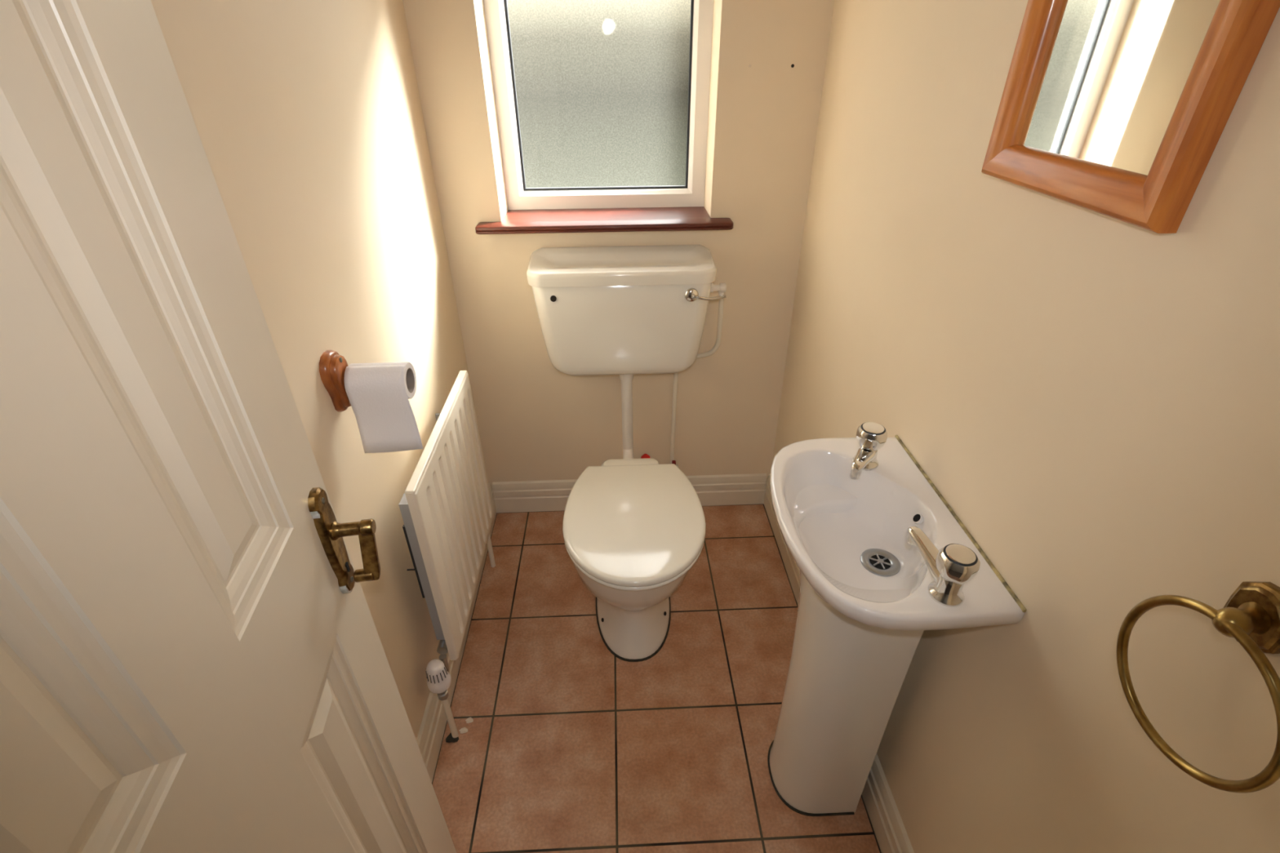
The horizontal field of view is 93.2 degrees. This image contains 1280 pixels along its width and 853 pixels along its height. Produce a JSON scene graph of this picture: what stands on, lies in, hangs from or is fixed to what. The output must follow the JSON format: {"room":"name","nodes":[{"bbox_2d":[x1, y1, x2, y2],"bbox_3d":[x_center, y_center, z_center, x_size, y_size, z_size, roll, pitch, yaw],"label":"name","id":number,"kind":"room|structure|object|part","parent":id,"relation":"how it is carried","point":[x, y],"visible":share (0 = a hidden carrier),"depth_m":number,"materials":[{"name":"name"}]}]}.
{"room":"bathroom","nodes":[
{"label":"bathroom","id":0,"kind":"room"},
{"bbox_2d":[151,0,488,739],"bbox_3d":[-0.597,-0.243,1.069,0.100,2.460,2.290,-2,32,-2],"label":"wall","id":1,"kind":"structure","parent":0,"point":[308,117],"depth_m":1.12,"materials":[{"name":"beige paint"}]},
{"bbox_2d":[0,0,456,852],"bbox_3d":[-0.348,0.288,0.555,0.096,1.974,0.637,-5,33,-8],"label":"door","id":2,"kind":"structure","parent":1,"relation":"in","point":[193,659],"depth_m":0.47,"materials":[{"name":"paint"}]},
{"bbox_3d":[-0.399,0.151,0.789,0.011,0.170,0.038,-5,33,-8],"label":"handle","id":3,"kind":"part","parent":2,"relation":"part of","materials":[{"name":"gold metal"}]},
{"bbox_3d":[-0.374,0.202,0.824,0.024,0.018,0.018,-5,33,-8],"label":"lever","id":4,"kind":"part","parent":2,"relation":"part of","materials":[{"name":"gold metal"}]},
{"bbox_3d":[-0.361,0.167,0.804,0.030,0.100,0.010,-5,33,-8],"label":"lever","id":5,"kind":"part","parent":2,"relation":"part of","materials":[{"name":"gold metal"}]},
{"bbox_2d":[319,350,351,411],"bbox_3d":[-0.494,-0.080,1.069,0.096,0.114,0.068,-2,32,-2],"label":"toilet roll holder","id":6,"kind":"object","parent":1,"relation":"attached to","point":[332,366],"visible":0.62,"depth_m":1.04,"materials":[{"name":"orange wood"}]},
{"bbox_3d":[-0.524,-0.079,1.068,0.012,0.098,0.054,-2,32,-2],"label":"raised plate","id":7,"kind":"part","parent":6,"relation":"part of","materials":[{"name":"orange wood"}]},
{"bbox_2d":[344,361,423,453],"bbox_3d":[-0.459,-0.039,1.108,0.111,0.162,0.075,-2,32,-2],"label":"toilet roll","id":8,"kind":"object","parent":6,"relation":"on","point":[379,393],"visible":1,"depth_m":1.08,"materials":[{"name":"white paper"}]},
{"bbox_2d":[398,370,493,660],"bbox_3d":[-0.505,0.211,1.579,0.090,0.526,0.540,-2,32,-2],"label":"radiator","id":9,"kind":"object","parent":1,"relation":"attached to","point":[446,508],"visible":1,"depth_m":1.47,"materials":[{"name":"metal"}]},
{"bbox_2d":[426,653,458,737],"bbox_3d":[-0.485,0.679,1.515,0.055,0.302,0.076,-2,32,-2],"label":"radiator valve","id":10,"kind":"object","parent":9,"relation":"attached to","point":[438,677],"visible":1,"depth_m":1.44,"materials":[{"name":"beige plastic"}]},
{"bbox_2d":[486,532,495,567],"bbox_3d":[-0.510,0.379,2.018,0.029,0.273,0.063,-2,32,-2],"label":"pipe","id":11,"kind":"object","parent":9,"relation":"attached to","point":[489,541],"visible":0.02,"depth_m":2.06,"materials":[{"name":"beige metal"}]},
{"bbox_2d":[416,482,496,782],"bbox_3d":[-0.525,0.756,1.548,0.017,0.137,1.830,-2,32,-2],"label":"baseboard","id":12,"kind":"structure","parent":1,"relation":"attached to","point":[433,726],"depth_m":1.55,"materials":[{"name":"paint"}]},
{"bbox_2d":[402,0,834,488],"bbox_3d":[-0.050,-0.753,1.870,1.076,2.460,0.280,-2,32,-2],"label":"wall","id":13,"kind":"structure","parent":0,"point":[537,421],"depth_m":1.85,"materials":[{"name":"beige paint"}]},
{"bbox_2d":[475,0,733,234],"bbox_3d":[-0.109,-0.996,1.633,0.741,0.857,0.284,-2,32,-2],"label":"window","id":14,"kind":"structure","parent":13,"relation":"in","point":[602,106],"depth_m":1.77,"materials":[{"name":"white plastic"}]},
{"bbox_3d":[-0.110,-1.061,1.718,0.514,0.732,0.001,-2,32,-2],"label":"pane","id":15,"kind":"part","parent":14,"relation":"part of","materials":[{"name":"glass"}]},
{"bbox_3d":[-0.105,-0.629,1.835,0.741,0.021,0.234,-2,32,-2],"label":"sill","id":16,"kind":"part","parent":14,"relation":"part of","materials":[{"name":"red wood"}]},
{"bbox_2d":[526,244,725,458],"bbox_3d":[-0.039,-0.181,1.938,0.568,0.736,0.213,-2,32,-2],"label":"toilet cistern","id":17,"kind":"object","parent":13,"relation":"attached to","point":[624,311],"visible":0.91,"depth_m":1.79,"materials":[{"name":"white ceramic"}]},
{"bbox_3d":[-0.052,-0.311,1.868,0.526,0.322,0.144,-2,32,-2],"label":"tank","id":18,"kind":"part","parent":17,"relation":"part of","materials":[{"name":"white ceramic"}]},
{"bbox_3d":[-0.054,-0.473,1.772,0.545,0.065,0.181,-2,32,-2],"label":"cistern lid","id":19,"kind":"part","parent":17,"relation":"part of","materials":[{"name":"white ceramic"}]},
{"bbox_3d":[0.148,-0.377,1.735,0.041,0.041,0.017,-2,32,-2],"label":"flush lever","id":20,"kind":"part","parent":17,"relation":"part of","materials":[{"name":"silver metal"}]},
{"bbox_2d":[670,282,726,463],"bbox_3d":[0.191,-0.121,2.072,0.167,0.778,0.064,12,34,19],"label":"supply pipe","id":21,"kind":"object","parent":17,"relation":"attached to","point":[722,287],"visible":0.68,"depth_m":2.00,"materials":[{"name":"beige plastic"}]},
{"bbox_3d":[0.196,-0.370,1.730,0.100,0.018,0.017,-2,32,-2],"label":"lever arm","id":22,"kind":"part","parent":17,"relation":"part of","materials":[{"name":"silver metal"}]},
{"bbox_2d":[492,473,766,512],"bbox_3d":[-0.035,0.257,2.332,1.042,0.137,0.017,-2,32,-2],"label":"baseboard","id":23,"kind":"structure","parent":13,"relation":"attached to","point":[727,489],"depth_m":2.32,"materials":[{"name":"paint"}]},
{"bbox_2d":[640,453,650,458],"bbox_3d":[0.020,0.115,2.221,0.034,0.047,0.058,-2,32,-2],"label":"valve","id":24,"kind":"object","parent":13,"relation":"attached to","point":[645,455],"visible":0.5,"depth_m":2.20,"materials":[{"name":"red plastic"}]},
{"bbox_2d":[431,503,881,852],"bbox_3d":[0.007,0.850,1.576,1.276,0.060,1.930,-2,32,-2],"label":"floor","id":25,"kind":"structure","parent":0,"point":[570,745],"depth_m":1.63,"materials":[{"name":"tile"}]},
{"bbox_2d":[445,733,458,742],"bbox_3d":[-0.490,0.810,1.584,0.035,0.006,0.033,-2,32,-2],"label":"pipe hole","id":26,"kind":"object","parent":25,"relation":"on","point":[449,739],"visible":0.83,"depth_m":1.57,"materials":[{"name":"black"}]},
{"bbox_2d":[458,727,467,733],"bbox_3d":[-0.467,0.802,1.599,0.023,0.004,0.016,-10,33,-15],"label":"crumb","id":27,"kind":"object","parent":25,"relation":"on","point":[464,730],"visible":1,"depth_m":1.60,"materials":[{"name":"beige"}]},
{"bbox_2d":[465,717,473,723],"bbox_3d":[-0.458,0.788,1.623,0.020,0.003,0.016,-15,35,-21],"label":"crumb","id":28,"kind":"object","parent":25,"relation":"on","point":[468,720],"visible":1,"depth_m":1.62,"materials":[{"name":"beige"}]},
{"bbox_2d":[562,457,706,662],"bbox_3d":[-0.018,0.398,1.818,0.388,0.447,0.607,-2,32,-2],"label":"toilet","id":29,"kind":"object","parent":25,"relation":"on","point":[633,530],"visible":1,"depth_m":1.64,"materials":[{"name":"white ceramic"}]},
{"bbox_3d":[-0.022,0.416,1.824,0.379,0.406,0.547,-2,32,-2],"label":"bowl","id":30,"kind":"part","parent":29,"relation":"part of","materials":[{"name":"white ceramic"}]},
{"bbox_3d":[-0.016,0.250,1.652,0.387,0.020,0.484,-2,32,-2],"label":"lid","id":31,"kind":"part","parent":29,"relation":"part of","materials":[{"name":"white plastic"}]},
{"bbox_3d":[-0.016,0.266,1.663,0.385,0.015,0.482,-2,32,-2],"label":"seat","id":32,"kind":"part","parent":29,"relation":"part of","materials":[{"name":"white plastic"}]},
{"bbox_2d":[767,570,924,816],"bbox_3d":[0.402,0.562,1.317,0.194,0.700,0.218,-2,32,-2],"label":"pedestal","id":33,"kind":"object","parent":25,"relation":"on","point":[846,676],"visible":0.84,"depth_m":1.23,"materials":[{"name":"white ceramic"}]},
{"bbox_2d":[772,0,1279,852],"bbox_3d":[0.578,-0.278,1.108,0.100,2.460,2.290,-2,32,-2],"label":"wall","id":34,"kind":"structure","parent":0,"point":[1094,397],"depth_m":0.81,"materials":[{"name":"beige paint"}]},
{"bbox_2d":[764,473,914,852],"bbox_3d":[0.533,0.725,1.584,0.017,0.137,1.830,-2,32,-2],"label":"baseboard","id":35,"kind":"structure","parent":34,"relation":"attached to","point":[887,824],"depth_m":1.37,"materials":[{"name":"paint"}]},
{"bbox_2d":[769,435,1026,631],"bbox_3d":[0.392,0.204,1.091,0.304,0.143,0.468,-2,32,-2],"label":"basin","id":36,"kind":"object","parent":34,"relation":"attached to","point":[846,534],"visible":0.87,"depth_m":1.10,"materials":[{"name":"white ceramic"}]},
{"bbox_2d":[850,422,887,476],"bbox_3d":[0.413,0.050,1.131,0.054,0.082,0.124,26,41,35],"label":"tap","id":37,"kind":"object","parent":36,"relation":"on","point":[871,437],"visible":1,"depth_m":1.12,"materials":[{"name":"silver metal"}]},
{"bbox_3d":[0.409,0.067,1.120,0.033,0.042,0.092,18,37,27],"label":"spout","id":38,"kind":"part","parent":37,"relation":"part of","materials":[{"name":"silver metal"}]},
{"bbox_3d":[0.436,0.020,1.143,0.052,0.040,0.056,-2,32,-2],"label":"handle","id":39,"kind":"part","parent":37,"relation":"part of","materials":[{"name":"silver metal"}]},
{"bbox_2d":[906,526,980,607],"bbox_3d":[0.447,0.195,0.901,0.053,0.082,0.125,-4,32,-5],"label":"tap","id":40,"kind":"object","parent":36,"relation":"on","point":[953,566],"visible":1,"depth_m":0.87,"materials":[{"name":"silver metal"}]},
{"bbox_3d":[0.436,0.194,0.919,0.033,0.042,0.092,-9,33,-13],"label":"spout","id":41,"kind":"part","parent":40,"relation":"part of","materials":[{"name":"silver metal"}]},
{"bbox_3d":[0.451,0.197,0.862,0.052,0.040,0.056,-2,32,-2],"label":"handle","id":42,"kind":"part","parent":40,"relation":"part of","materials":[{"name":"silver metal"}]},
{"bbox_2d":[981,0,1279,233],"bbox_3d":[0.523,-0.497,0.627,0.029,0.496,0.339,-2,32,-2],"label":"wall mirror","id":43,"kind":"object","parent":34,"relation":"attached to","point":[1118,109],"visible":1,"depth_m":0.66,"materials":[{"name":"orange wood"}]},
{"bbox_3d":[0.525,-0.306,0.748,0.029,0.046,0.339,-2,32,-2],"label":"frame rail","id":44,"kind":"part","parent":43,"relation":"part of","materials":[{"name":"orange wood"}]},
{"bbox_2d":[1017,0,1219,175],"bbox_3d":[0.531,-0.497,0.628,0.005,0.413,0.256,-2,32,-2],"label":"mirror glass","id":45,"kind":"object","parent":43,"relation":"on","point":[1105,81],"depth_m":0.68,"materials":[{"name":"silver metal"}]},
{"bbox_2d":[1115,581,1279,793],"bbox_3d":[0.530,0.232,0.550,0.062,0.178,0.164,-2,32,-2],"label":"towel ring","id":46,"kind":"object","parent":34,"relation":"attached to","point":[1251,615],"visible":1,"depth_m":0.53,"materials":[{"name":"gold metal"}]},
{"bbox_3d":[0.527,0.171,0.529,0.059,0.036,0.028,-12,34,-18],"label":"post","id":47,"kind":"part","parent":46,"relation":"part of","materials":[{"name":"gold metal"}]}
]}

